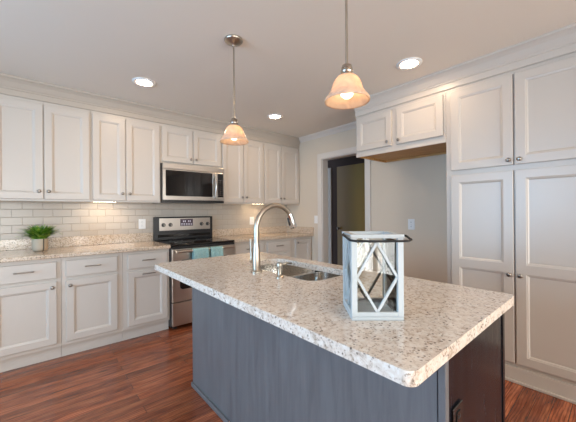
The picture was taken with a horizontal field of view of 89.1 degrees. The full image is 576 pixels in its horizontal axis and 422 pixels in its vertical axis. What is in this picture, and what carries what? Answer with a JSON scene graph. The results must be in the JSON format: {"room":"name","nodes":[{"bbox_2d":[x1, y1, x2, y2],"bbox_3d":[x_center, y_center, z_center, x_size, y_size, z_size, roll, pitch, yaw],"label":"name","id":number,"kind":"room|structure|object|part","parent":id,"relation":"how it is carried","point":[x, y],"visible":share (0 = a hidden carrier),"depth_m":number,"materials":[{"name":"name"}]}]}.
{"room":"kitchen","nodes":[
{"label":"kitchen","id":0,"kind":"room"},
{"bbox_2d":[0,201,285,239],"bbox_3d":[-2.319,0.059,3.113,5.940,2.435,0.140,0,0,-41],"label":"wall","id":1,"kind":"structure","parent":0,"point":[0,201],"depth_m":3.23,"materials":[{"name":"white tile"}]},
{"bbox_2d":[0,94,90,201],"bbox_3d":[-2.323,-0.550,2.776,0.718,0.908,0.368,0,0,-41],"label":"upper cabinet","id":2,"kind":"object","parent":1,"relation":"attached to","point":[45,147],"visible":1,"depth_m":2.66,"materials":[{"name":"beige paint"}]},
{"bbox_3d":[-2.360,-0.543,2.553,0.342,0.860,0.020,0,0,-41],"label":"door","id":3,"kind":"part","parent":2,"relation":"part of","materials":[{"name":"beige paint"}]},
{"bbox_3d":[-2.095,-0.545,2.781,0.342,0.860,0.020,0,0,-41],"label":"door","id":4,"kind":"part","parent":2,"relation":"part of","materials":[{"name":"beige paint"}]},
{"bbox_2d":[0,233,152,250],"bbox_3d":[-2.451,0.312,2.888,2.103,0.100,0.022,0,0,-41],"label":"backsplash","id":5,"kind":"structure","parent":1,"relation":"attached to","point":[14,244],"depth_m":3.09,"materials":[{"name":"beige stone"}]},
{"bbox_2d":[90,110,160,202],"bbox_3d":[-1.799,-0.554,3.228,0.663,0.908,0.368,0,0,-41],"label":"upper cabinet","id":6,"kind":"object","parent":1,"relation":"attached to","point":[124,151],"visible":0.97,"depth_m":3.09,"materials":[{"name":"beige paint"}]},
{"bbox_3d":[-1.835,-0.547,3.006,0.289,0.860,0.020,0,0,-41],"label":"door","id":7,"kind":"part","parent":6,"relation":"part of","materials":[{"name":"beige paint"}]},
{"bbox_3d":[-1.591,-0.549,3.217,0.340,0.860,0.020,0,0,-41],"label":"door","id":8,"kind":"part","parent":6,"relation":"part of","materials":[{"name":"beige paint"}]},
{"bbox_2d":[0,202,286,240],"bbox_3d":[-2.214,0.140,3.105,5.788,0.470,0.008,0,0,-41],"label":"tile backsplash","id":9,"kind":"structure","parent":1,"relation":"attached to","point":[73,219],"depth_m":3.28,"materials":[{"name":"white tile"}]},
{"bbox_2d":[139,219,145,228],"bbox_3d":[-1.744,0.148,3.499,0.078,0.118,0.009,0,0,-41],"label":"wall outlet","id":10,"kind":"object","parent":9,"relation":"attached to","point":[142,222],"visible":1,"depth_m":3.50,"materials":[{"name":"white plastic"}]},
{"bbox_2d":[250,217,253,224],"bbox_3d":[-0.557,0.141,4.525,0.078,0.118,0.009,0,0,-41],"label":"wall outlet","id":11,"kind":"object","parent":9,"relation":"attached to","point":[251,218],"visible":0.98,"depth_m":4.52,"materials":[{"name":"white plastic"}]},
{"bbox_2d":[0,73,299,148],"bbox_3d":[-2.002,-1.084,2.843,5.798,0.154,0.094,0,0,-41],"label":"trim","id":12,"kind":"structure","parent":1,"relation":"attached to","point":[10,85],"depth_m":3.05,"materials":[{"name":"beige paint"}]},
{"bbox_2d":[160,123,220,167],"bbox_3d":[-1.260,-0.786,3.696,0.763,0.452,0.368,0,0,-41],"label":"upper cabinet","id":13,"kind":"object","parent":1,"relation":"attached to","point":[178,145],"visible":0.93,"depth_m":3.55,"materials":[{"name":"beige paint"}]},
{"bbox_3d":[-1.306,-0.781,3.465,0.362,0.400,0.020,0,0,-41],"label":"door","id":14,"kind":"part","parent":13,"relation":"part of","materials":[{"name":"beige paint"}]},
{"bbox_2d":[160,162,223,203],"bbox_3d":[-1.227,-0.331,3.662,0.762,0.451,0.450,0,0,-41],"label":"microwave","id":15,"kind":"object","parent":13,"relation":"attached to","point":[179,183],"visible":0.97,"depth_m":3.50,"materials":[{"name":"silver metal"}]},
{"bbox_3d":[-1.166,-0.313,3.510,0.655,0.352,0.030,0,0,-41],"label":"door","id":16,"kind":"part","parent":15,"relation":"part of","materials":[{"name":"black glass"}]},
{"bbox_3d":[-0.909,-0.320,3.678,0.022,0.322,0.057,0,0,-41],"label":"handle","id":17,"kind":"part","parent":15,"relation":"part of","materials":[{"name":"silver metal"}]},
{"bbox_3d":[-0.877,-0.316,3.760,0.105,0.352,0.030,0,0,-41],"label":"control panel","id":18,"kind":"part","parent":15,"relation":"part of","materials":[{"name":"black plastic"}]},
{"bbox_3d":[-1.024,-0.783,3.708,0.367,0.400,0.020,0,0,-41],"label":"door","id":19,"kind":"part","parent":13,"relation":"part of","materials":[{"name":"beige paint"}]},
{"bbox_2d":[221,135,262,203],"bbox_3d":[-0.711,-0.562,4.169,0.680,0.908,0.368,0,0,-41],"label":"upper cabinet","id":20,"kind":"object","parent":1,"relation":"attached to","point":[242,165],"visible":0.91,"depth_m":4.05,"materials":[{"name":"beige paint"}]},
{"bbox_3d":[-0.742,-0.556,3.951,0.320,0.860,0.020,0,0,-41],"label":"door","id":21,"kind":"part","parent":20,"relation":"part of","materials":[{"name":"beige paint"}]},
{"bbox_3d":[-0.491,-0.558,4.167,0.326,0.860,0.020,0,0,-41],"label":"door","id":22,"kind":"part","parent":20,"relation":"part of","materials":[{"name":"beige paint"}]},
{"bbox_2d":[212,226,286,236],"bbox_3d":[-0.545,0.297,4.535,1.396,0.100,0.022,0,0,-41],"label":"backsplash","id":23,"kind":"structure","parent":1,"relation":"attached to","point":[236,231],"depth_m":4.42,"materials":[{"name":"beige stone"}]},
{"bbox_2d":[263,142,298,204],"bbox_3d":[-0.182,-0.566,4.626,0.713,0.908,0.368,0,0,-41],"label":"upper cabinet","id":24,"kind":"object","parent":1,"relation":"attached to","point":[280,163],"visible":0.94,"depth_m":4.48,"materials":[{"name":"beige paint"}]},
{"bbox_3d":[-0.225,-0.560,4.397,0.321,0.860,0.020,0,0,-41],"label":"door","id":25,"kind":"part","parent":24,"relation":"part of","materials":[{"name":"beige paint"}]},
{"bbox_3d":[0.038,-0.562,4.624,0.358,0.860,0.020,0,0,-41],"label":"door","id":26,"kind":"part","parent":24,"relation":"part of","materials":[{"name":"beige paint"}]},
{"bbox_2d":[0,0,575,137],"bbox_3d":[0.772,-1.232,1.206,8.140,0.100,7.080,0,0,-41],"label":"ceiling","id":27,"kind":"structure","parent":0,"point":[290,57],"depth_m":2.06,"materials":[{"name":"beige paint"}]},
{"bbox_2d":[132,77,155,86],"bbox_3d":[-1.296,-1.161,2.637,0.196,0.009,0.196,0,0,-41],"label":"recessed light","id":28,"kind":"object","parent":27,"relation":"in","point":[143,82],"visible":1,"depth_m":2.63,"materials":[{"name":"white plastic"}]},
{"bbox_2d":[220,34,248,144],"bbox_3d":[-0.369,-0.823,1.997,0.196,0.700,0.196,0,0,-41],"label":"pendant light","id":29,"kind":"object","parent":27,"relation":"hanging from","point":[233,134],"visible":1,"depth_m":1.98,"materials":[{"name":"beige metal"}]},
{"bbox_3d":[-0.369,-0.878,1.997,0.011,0.509,0.011,0,0,-41],"label":"rod","id":30,"kind":"part","parent":29,"relation":"part of","materials":[{"name":"silver metal"}]},
{"bbox_3d":[-0.367,-0.529,1.997,0.196,0.112,0.196,0,0,-41],"label":"lamp shade","id":31,"kind":"part","parent":29,"relation":"part of","materials":[{"name":"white glass"}]},
{"bbox_2d":[267,114,282,118],"bbox_3d":[-0.160,-1.170,3.611,0.196,0.009,0.196,0,0,-41],"label":"recessed light","id":32,"kind":"object","parent":27,"relation":"in","point":[270,116],"visible":1,"depth_m":3.60,"materials":[{"name":"white plastic"}]},
{"bbox_2d":[324,0,369,109],"bbox_3d":[0.255,-0.828,1.275,0.196,0.700,0.196,0,0,-41],"label":"pendant light","id":33,"kind":"object","parent":27,"relation":"hanging from","point":[347,91],"visible":1,"depth_m":1.26,"materials":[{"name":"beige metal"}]},
{"bbox_3d":[0.254,-0.883,1.275,0.011,0.509,0.011,0,0,-41],"label":"rod","id":34,"kind":"part","parent":33,"relation":"part of","materials":[{"name":"silver metal"}]},
{"bbox_3d":[0.257,-0.534,1.275,0.196,0.112,0.196,0,0,-41],"label":"lamp shade","id":35,"kind":"part","parent":33,"relation":"part of","materials":[{"name":"white glass"}]},
{"bbox_3d":[0.257,-0.536,1.275,0.057,0.084,0.057,0,0,-41],"label":"bulb","id":36,"kind":"part","parent":33,"relation":"part of","materials":[{"name":"white glass"}]},
{"bbox_2d":[396,57,421,69],"bbox_3d":[0.968,-1.179,2.340,0.196,0.009,0.196,0,0,-41],"label":"recessed light","id":37,"kind":"object","parent":27,"relation":"in","point":[413,62],"visible":1,"depth_m":2.33,"materials":[{"name":"white plastic"}]},
{"bbox_2d":[0,322,575,421],"bbox_3d":[0.791,1.303,1.206,8.140,0.100,7.080,0,0,-41],"label":"floor","id":38,"kind":"structure","parent":0,"point":[149,377],"depth_m":2.06,"materials":[{"name":"red wood"}]},
{"bbox_2d":[0,258,61,372],"bbox_3d":[-2.322,0.837,2.586,0.475,0.878,0.636,0,0,-41],"label":"base cabinet","id":39,"kind":"object","parent":38,"relation":"on","point":[30,291],"visible":0.98,"depth_m":2.40,"materials":[{"name":"beige paint"}]},
{"bbox_3d":[-2.143,0.501,2.376,0.415,0.142,0.020,0,0,-41],"label":"drawer","id":40,"kind":"part","parent":39,"relation":"part of","materials":[{"name":"beige paint"}]},
{"bbox_3d":[-2.141,0.867,2.376,0.415,0.533,0.020,0,0,-41],"label":"door","id":41,"kind":"part","parent":39,"relation":"part of","materials":[{"name":"beige paint"}]},
{"bbox_2d":[61,253,122,355],"bbox_3d":[-1.963,0.834,2.896,0.471,0.878,0.636,0,0,-41],"label":"base cabinet","id":42,"kind":"object","parent":38,"relation":"on","point":[91,285],"visible":0.96,"depth_m":2.67,"materials":[{"name":"beige paint"}]},
{"bbox_3d":[-1.790,0.498,2.681,0.393,0.142,0.020,0,0,-41],"label":"drawer","id":43,"kind":"part","parent":42,"relation":"part of","materials":[{"name":"beige paint"}]},
{"bbox_3d":[-1.787,0.864,2.681,0.393,0.533,0.020,0,0,-41],"label":"door","id":44,"kind":"part","parent":42,"relation":"part of","materials":[{"name":"beige paint"}]},
{"bbox_2d":[122,248,169,340],"bbox_3d":[-1.615,0.831,3.196,0.443,0.878,0.636,0,0,-41],"label":"base cabinet","id":45,"kind":"object","parent":38,"relation":"on","point":[145,288],"visible":0.88,"depth_m":2.97,"materials":[{"name":"beige paint"}]},
{"bbox_3d":[-1.431,0.496,2.992,0.375,0.142,0.020,0,0,-41],"label":"drawer","id":46,"kind":"part","parent":45,"relation":"part of","materials":[{"name":"beige paint"}]},
{"bbox_3d":[-1.428,0.861,2.992,0.375,0.533,0.020,0,0,-41],"label":"door","id":47,"kind":"part","parent":45,"relation":"part of","materials":[{"name":"beige paint"}]},
{"bbox_2d":[153,216,234,328],"bbox_3d":[-1.128,0.664,3.555,0.761,1.204,0.714,0,0,-41],"label":"range","id":48,"kind":"object","parent":38,"relation":"on","point":[184,234],"visible":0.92,"depth_m":3.45,"materials":[{"name":"silver metal"}]},
{"bbox_3d":[-0.947,1.098,3.350,0.751,0.245,0.034,0,0,-41],"label":"storage drawer","id":49,"kind":"part","parent":48,"relation":"part of","materials":[{"name":"silver metal"}]},
{"bbox_3d":[-1.317,0.157,3.781,0.664,0.153,0.006,0,0,-41],"label":"control panel","id":50,"kind":"part","parent":48,"relation":"part of","materials":[{"name":"silver metal"}]},
{"bbox_2d":[155,237,233,246],"bbox_3d":[-1.138,0.361,3.564,0.761,0.022,0.600,0,0,-41],"label":"cooktop","id":51,"kind":"object","parent":48,"relation":"in","point":[173,241],"depth_m":3.46,"materials":[{"name":"grey"}]},
{"bbox_2d":[192,247,208,258],"bbox_3d":[-0.967,0.563,3.242,0.181,0.323,0.058,0,0,-41],"label":"towel","id":52,"kind":"object","parent":48,"relation":"hanging from","point":[197,253],"visible":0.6,"depth_m":3.22,"materials":[{"name":"teal fabric"}]},
{"bbox_3d":[-0.950,0.678,3.350,0.751,0.575,0.034,0,0,-41],"label":"oven door","id":53,"kind":"part","parent":48,"relation":"part of","materials":[{"name":"silver metal"}]},
{"bbox_3d":[-0.940,0.387,3.336,0.751,0.026,0.002,0,0,-41],"label":"door trim","id":54,"kind":"part","parent":48,"relation":"part of","materials":[{"name":"metal"}]},
{"bbox_3d":[-0.918,0.424,3.311,0.699,0.027,0.068,0,0,-41],"label":"handle","id":55,"kind":"part","parent":48,"relation":"part of","materials":[{"name":"silver metal"}]},
{"bbox_2d":[209,246,223,256],"bbox_3d":[-0.824,0.547,3.366,0.154,0.293,0.058,0,0,-41],"label":"towel","id":56,"kind":"object","parent":48,"relation":"hanging from","point":[215,251],"visible":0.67,"depth_m":3.34,"materials":[{"name":"teal fabric"}]},
{"bbox_2d":[234,240,264,254],"bbox_3d":[-0.679,0.824,4.005,0.498,0.878,0.636,0,0,-41],"label":"base cabinet","id":57,"kind":"object","parent":38,"relation":"on","point":[240,247],"visible":0.22,"depth_m":3.74,"materials":[{"name":"beige paint"}]},
{"bbox_3d":[-0.498,0.488,3.798,0.435,0.142,0.020,0,0,-41],"label":"drawer","id":58,"kind":"part","parent":57,"relation":"part of","materials":[{"name":"beige paint"}]},
{"bbox_2d":[264,238,291,256],"bbox_3d":[-0.301,0.821,4.332,0.498,0.878,0.636,0,0,-41],"label":"base cabinet","id":59,"kind":"object","parent":38,"relation":"on","point":[283,247],"visible":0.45,"depth_m":4.11,"materials":[{"name":"beige paint"}]},
{"bbox_2d":[212,226,313,242],"bbox_3d":[-0.340,0.314,4.298,1.396,0.136,0.648,0,0,-41],"label":"countertop","id":60,"kind":"structure","parent":59,"relation":"on","point":[276,232],"depth_m":4.38,"materials":[{"name":"beige stone"}]},
{"bbox_3d":[-0.129,0.486,4.117,0.410,0.142,0.020,0,0,-41],"label":"drawer","id":61,"kind":"part","parent":59,"relation":"part of","materials":[{"name":"beige paint"}]},
{"bbox_3d":[-0.126,0.851,4.117,0.410,0.533,0.020,0,0,-41],"label":"door","id":62,"kind":"part","parent":59,"relation":"part of","materials":[{"name":"beige paint"}]},
{"bbox_2d":[292,236,310,259],"bbox_3d":[0.038,0.819,4.626,0.394,0.878,0.634,0,0,-41],"label":"base cabinet","id":63,"kind":"object","parent":38,"relation":"on","point":[301,246],"visible":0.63,"depth_m":4.41,"materials":[{"name":"beige paint"}]},
{"bbox_2d":[191,270,504,421],"bbox_3d":[0.091,0.818,1.658,0.604,0.878,1.741,0,0,-41],"label":"kitchen island","id":64,"kind":"object","parent":38,"relation":"on","point":[247,368],"visible":0.44,"depth_m":1.21,"materials":[{"name":"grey wood"}]},
{"bbox_3d":[-0.127,0.820,1.485,0.020,0.878,1.713,0,0,-41],"label":"panel","id":65,"kind":"part","parent":64,"relation":"part of","materials":[{"name":"grey wood"}]},
{"bbox_2d":[155,252,513,386],"bbox_3d":[0.009,0.362,1.578,0.872,0.034,1.787,0,0,-41],"label":"island countertop","id":66,"kind":"structure","parent":64,"relation":"on","point":[440,319],"depth_m":1.03,"materials":[{"name":"beige stone"}]},
{"bbox_2d":[249,203,296,272],"bbox_3d":[-0.088,0.146,1.770,0.339,0.398,0.096,0,0,-41],"label":"faucet","id":67,"kind":"object","parent":66,"relation":"on","point":[255,253],"visible":1,"depth_m":1.67,"materials":[{"name":"silver metal"}]},
{"bbox_3d":[-0.214,0.224,1.707,0.018,0.127,0.026,0,0,-41],"label":"lever","id":68,"kind":"part","parent":67,"relation":"part of","materials":[{"name":"silver metal"}]},
{"bbox_2d":[276,262,291,278],"bbox_3d":[-0.019,0.305,1.550,0.108,0.079,0.044,0,0,-41],"label":"soap dispenser","id":69,"kind":"object","parent":66,"relation":"on","point":[279,275],"visible":1,"depth_m":1.52,"materials":[{"name":"silver metal"}]},
{"bbox_2d":[260,263,340,280],"bbox_3d":[0.023,0.474,1.800,0.375,0.188,0.723,0,0,-41],"label":"sink","id":70,"kind":"object","parent":66,"relation":"in","point":[301,273],"visible":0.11,"depth_m":1.97,"materials":[{"name":"grey metal"}]},
{"bbox_3d":[-0.074,0.475,1.912,0.375,0.188,0.427,0,0,-41],"label":"bowl","id":71,"kind":"part","parent":70,"relation":"part of","materials":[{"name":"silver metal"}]},
{"bbox_3d":[0.164,0.473,1.637,0.375,0.188,0.292,0,0,-41],"label":"bowl","id":72,"kind":"part","parent":70,"relation":"part of","materials":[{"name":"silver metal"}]},
{"bbox_2d":[342,231,411,320],"bbox_3d":[0.282,0.207,0.970,0.202,0.270,0.224,0,0,1],"label":"lantern","id":73,"kind":"object","parent":66,"relation":"on","point":[389,307],"visible":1,"depth_m":0.93,"materials":[{"name":"white paint"}]},
{"bbox_3d":[0.211,0.208,1.072,0.018,0.246,0.018,0,0,1],"label":"post","id":74,"kind":"part","parent":73,"relation":"part of","materials":[{"name":"white paint"}]},
{"bbox_3d":[0.216,0.211,0.999,0.002,0.238,0.127,0,0,1],"label":"glass pane","id":75,"kind":"part","parent":73,"relation":"part of","materials":[{"name":"clear glass"}]},
{"bbox_3d":[0.209,0.208,0.927,0.018,0.246,0.018,0,0,1],"label":"post","id":76,"kind":"part","parent":73,"relation":"part of","materials":[{"name":"white paint"}]},
{"bbox_3d":[0.281,0.078,0.998,0.167,0.012,0.167,0,0,1],"label":"frame","id":77,"kind":"part","parent":73,"relation":"part of","materials":[{"name":"white paint"}]},
{"bbox_3d":[0.281,0.083,0.944,0.202,0.017,0.171,0,0,1],"label":"wire handle","id":78,"kind":"part","parent":73,"relation":"part of","materials":[{"name":"black"}]},
{"bbox_3d":[0.356,0.206,1.069,0.018,0.246,0.018,0,0,1],"label":"post","id":79,"kind":"part","parent":73,"relation":"part of","materials":[{"name":"white paint"}]},
{"bbox_3d":[0.348,0.210,0.997,0.002,0.238,0.127,0,0,1],"label":"glass pane","id":80,"kind":"part","parent":73,"relation":"part of","materials":[{"name":"clear glass"}]},
{"bbox_3d":[0.354,0.206,0.924,0.018,0.246,0.018,0,0,1],"label":"post","id":81,"kind":"part","parent":73,"relation":"part of","materials":[{"name":"white paint"}]},
{"bbox_3d":[0.440,0.816,0.825,0.024,0.878,0.022,0,0,-41],"label":"corner post","id":82,"kind":"part","parent":64,"relation":"part of","materials":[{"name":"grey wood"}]},
{"bbox_2d":[452,399,462,421],"bbox_3d":[0.501,0.625,0.861,0.072,0.115,0.009,0,0,-41],"label":"island outlet","id":83,"kind":"object","parent":64,"relation":"attached to","point":[457,411],"visible":1,"depth_m":0.86,"materials":[{"name":"black plastic"}]},
{"bbox_2d":[457,409,461,421],"bbox_3d":[0.502,0.601,0.859,0.032,0.032,0.002,0,0,-41],"label":"socket","id":84,"kind":"object","parent":83,"relation":"attached to","point":[459,411],"depth_m":0.86,"materials":[{"name":"grey"}]},
{"bbox_3d":[0.654,0.814,1.011,0.542,0.878,0.020,0,0,-41],"label":"panel","id":85,"kind":"part","parent":64,"relation":"part of","materials":[{"name":"brown wood"}]},
{"bbox_2d":[446,52,575,403],"bbox_3d":[1.868,0.104,2.316,0.640,2.280,0.940,0,0,-41],"label":"pantry cabinet","id":86,"kind":"object","parent":38,"relation":"on","point":[511,136],"visible":0.88,"depth_m":2.09,"materials":[{"name":"beige paint"}]},
{"bbox_2d":[354,23,575,116],"bbox_3d":[1.367,-1.109,2.431,0.094,0.154,1.976,0,0,-41],"label":"trim","id":87,"kind":"structure","parent":86,"relation":"attached to","point":[562,41],"depth_m":2.27,"materials":[{"name":"beige paint"}]},
{"bbox_3d":[1.507,-0.673,2.298,0.020,0.660,0.421,0,0,-41],"label":"door","id":88,"kind":"part","parent":86,"relation":"part of","materials":[{"name":"beige paint"}]},
{"bbox_3d":[1.515,0.402,2.298,0.020,1.406,0.421,0,0,-41],"label":"door","id":89,"kind":"part","parent":86,"relation":"part of","materials":[{"name":"beige paint"}]},
{"bbox_3d":[1.660,1.190,2.130,0.030,0.111,0.940,0,0,-41],"label":"trim","id":90,"kind":"part","parent":86,"relation":"part of","materials":[{"name":"beige paint"}]},
{"bbox_3d":[1.790,-0.675,1.971,0.020,0.660,0.421,0,0,-41],"label":"door","id":91,"kind":"part","parent":86,"relation":"part of","materials":[{"name":"beige paint"}]},
{"bbox_3d":[1.798,0.400,1.971,0.020,1.406,0.421,0,0,-41],"label":"door","id":92,"kind":"part","parent":86,"relation":"part of","materials":[{"name":"beige paint"}]},
{"bbox_3d":[-2.771,0.840,2.198,0.708,0.878,0.636,0,0,-41],"label":"base cabinet","id":93,"kind":"object","parent":38,"relation":"on","visible":0},
{"bbox_2d":[0,233,170,262],"bbox_3d":[-2.246,0.328,2.651,2.103,0.136,0.648,0,0,-41],"label":"countertop","id":94,"kind":"structure","parent":93,"relation":"on","point":[14,250],"depth_m":2.90,"materials":[{"name":"beige stone"}]},
{"bbox_2d":[15,224,63,251],"bbox_3d":[-2.268,0.235,2.672,0.421,0.251,0.427,0,0,-41],"label":"potted plant","id":95,"kind":"object","parent":94,"relation":"on","point":[39,235],"visible":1,"depth_m":2.63,"materials":[{"name":"green plant"}]},
{"bbox_3d":[-2.263,0.303,2.671,0.118,0.115,0.118,0,0,-41],"label":"pot","id":96,"kind":"part","parent":95,"relation":"part of","materials":[{"name":"white ceramic"}]},
{"bbox_2d":[328,155,364,264],"bbox_3d":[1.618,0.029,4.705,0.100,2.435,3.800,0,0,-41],"label":"door frame","id":97,"kind":"structure","parent":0,"point":[333,164],"depth_m":5.47,"materials":[{"name":"brown paint"}]},
{"bbox_2d":[328,168,331,263],"bbox_3d":[0.786,0.213,5.573,0.024,2.080,0.105,0,0,-41],"label":"trim","id":98,"kind":"structure","parent":97,"relation":"attached to","point":[329,169],"depth_m":5.55,"materials":[{"name":"beige paint"}]},
{"bbox_2d":[337,163,364,268],"bbox_3d":[1.173,0.207,5.065,0.101,2.065,0.850,0,0,-41],"label":"door","id":99,"kind":"structure","parent":97,"relation":"in","point":[350,178],"depth_m":5.15,"materials":[{"name":"brown paint"}]},
{"bbox_2d":[286,128,446,282],"bbox_3d":[2.242,0.024,2.468,0.120,2.435,7.080,0,0,-41],"label":"wall","id":100,"kind":"structure","parent":0,"point":[403,190],"depth_m":3.40,"materials":[{"name":"beige paint"}]},
{"bbox_2d":[299,121,355,142],"bbox_3d":[0.673,-1.147,4.130,0.068,0.068,1.500,0,0,-41],"label":"trim","id":101,"kind":"structure","parent":100,"relation":"attached to","point":[349,126],"depth_m":4.22,"materials":[{"name":"beige paint"}]},
{"bbox_2d":[317,146,370,269],"bbox_3d":[0.801,0.192,4.124,0.138,2.121,0.919,0,0,-41],"label":"trim","id":102,"kind":"structure","parent":100,"relation":"attached to","point":[322,159],"depth_m":4.37,"materials":[{"name":"beige paint"}]},
{"bbox_2d":[356,91,445,162],"bbox_3d":[1.251,-0.812,3.023,0.640,0.438,0.921,0,0,-41],"label":"upper cabinet","id":103,"kind":"object","parent":100,"relation":"attached to","point":[416,128],"visible":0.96,"depth_m":2.83,"materials":[{"name":"beige paint"}]},
{"bbox_3d":[0.882,-0.823,3.020,0.020,0.350,0.404,0,0,-41],"label":"door","id":104,"kind":"part","parent":103,"relation":"part of","materials":[{"name":"beige paint"}]},
{"bbox_3d":[1.188,-0.825,2.665,0.020,0.350,0.425,0,0,-41],"label":"door","id":105,"kind":"part","parent":103,"relation":"part of","materials":[{"name":"beige paint"}]},
{"bbox_2d":[408,219,414,229],"bbox_3d":[1.406,0.145,3.338,0.009,0.122,0.078,0,0,-41],"label":"wall outlet","id":106,"kind":"object","parent":100,"relation":"attached to","point":[411,222],"visible":1,"depth_m":3.33,"materials":[{"name":"white plastic"}]}
]}

